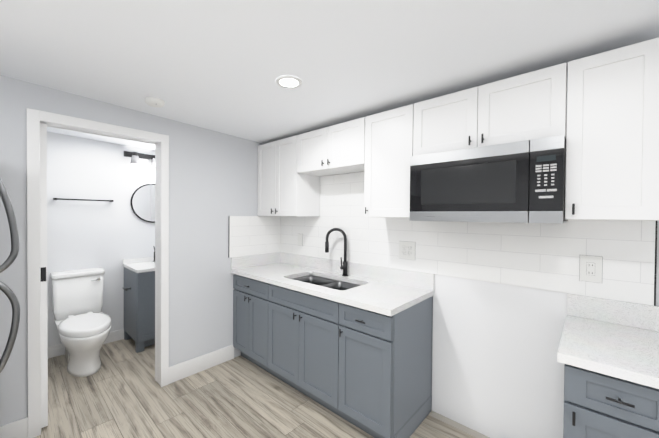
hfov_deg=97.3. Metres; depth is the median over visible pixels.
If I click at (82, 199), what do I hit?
towel bar
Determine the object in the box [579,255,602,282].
outlet
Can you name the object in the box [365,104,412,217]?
upper cabinet
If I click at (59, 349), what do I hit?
baseboard
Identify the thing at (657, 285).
wall
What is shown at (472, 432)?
strip
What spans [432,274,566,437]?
wall
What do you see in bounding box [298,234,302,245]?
light switch
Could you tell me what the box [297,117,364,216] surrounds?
upper cabinet
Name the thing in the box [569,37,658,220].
upper cabinet
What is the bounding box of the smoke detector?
[145,97,164,107]
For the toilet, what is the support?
on the floor
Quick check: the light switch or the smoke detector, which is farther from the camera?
the light switch
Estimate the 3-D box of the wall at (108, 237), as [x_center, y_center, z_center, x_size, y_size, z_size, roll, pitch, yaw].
[-3.065,0.108,2.751,0.120,2.600,4.300,1,1,42]
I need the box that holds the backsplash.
[228,172,656,305]
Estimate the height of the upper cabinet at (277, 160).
0.764 m
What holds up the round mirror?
attached to the wall at (108, 237)
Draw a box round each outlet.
[399,241,414,259]
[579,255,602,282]
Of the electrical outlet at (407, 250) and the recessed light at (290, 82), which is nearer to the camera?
the recessed light at (290, 82)
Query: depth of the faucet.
2.64 m
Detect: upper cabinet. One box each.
[257,135,296,215]
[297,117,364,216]
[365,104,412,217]
[413,62,568,219]
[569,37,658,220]
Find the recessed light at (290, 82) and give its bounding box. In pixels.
[276,76,301,88]
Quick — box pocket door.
[40,122,47,427]
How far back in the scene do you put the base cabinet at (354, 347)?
1.92 m
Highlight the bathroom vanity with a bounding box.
[123,246,154,352]
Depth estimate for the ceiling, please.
1.46 m
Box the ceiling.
[0,0,658,150]
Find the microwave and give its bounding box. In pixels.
[409,135,567,223]
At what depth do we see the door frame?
2.00 m
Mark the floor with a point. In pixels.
(121, 393)
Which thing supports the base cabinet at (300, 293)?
on the floor
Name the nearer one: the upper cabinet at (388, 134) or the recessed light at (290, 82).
the recessed light at (290, 82)
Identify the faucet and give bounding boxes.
[325,228,347,275]
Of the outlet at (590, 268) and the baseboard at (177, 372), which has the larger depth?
the baseboard at (177, 372)
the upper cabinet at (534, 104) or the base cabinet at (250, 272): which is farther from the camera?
the base cabinet at (250, 272)
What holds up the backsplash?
attached to the wall at (657, 285)
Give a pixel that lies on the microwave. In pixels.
(518, 182)
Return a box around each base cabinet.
[231,252,303,370]
[267,256,382,412]
[335,267,434,437]
[557,293,658,437]
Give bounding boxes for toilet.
[50,268,110,376]
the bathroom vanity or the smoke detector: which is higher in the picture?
the smoke detector
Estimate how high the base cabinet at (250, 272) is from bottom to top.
1.034 m
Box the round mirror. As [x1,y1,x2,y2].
[131,183,154,222]
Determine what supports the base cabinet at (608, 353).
on the floor
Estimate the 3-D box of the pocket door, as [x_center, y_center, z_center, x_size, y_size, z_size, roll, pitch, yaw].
[-2.192,0.386,1.693,0.038,2.059,0.780,1,1,42]
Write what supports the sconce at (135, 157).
attached to the wall at (108, 237)
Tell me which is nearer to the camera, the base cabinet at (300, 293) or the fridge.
the fridge
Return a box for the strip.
[430,411,489,437]
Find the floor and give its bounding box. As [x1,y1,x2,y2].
[34,339,475,437]
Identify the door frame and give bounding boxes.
[26,108,168,437]
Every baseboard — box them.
[0,417,27,437]
[48,329,123,358]
[169,344,233,383]
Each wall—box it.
[0,75,262,425]
[47,132,154,346]
[309,171,658,365]
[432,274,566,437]
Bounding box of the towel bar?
[53,198,113,201]
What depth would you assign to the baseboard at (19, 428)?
1.84 m
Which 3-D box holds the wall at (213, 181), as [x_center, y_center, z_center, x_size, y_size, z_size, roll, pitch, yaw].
[-2.057,0.127,1.839,0.120,2.600,4.300,1,1,42]
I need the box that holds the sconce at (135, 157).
[124,151,154,166]
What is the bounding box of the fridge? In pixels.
[0,178,19,372]

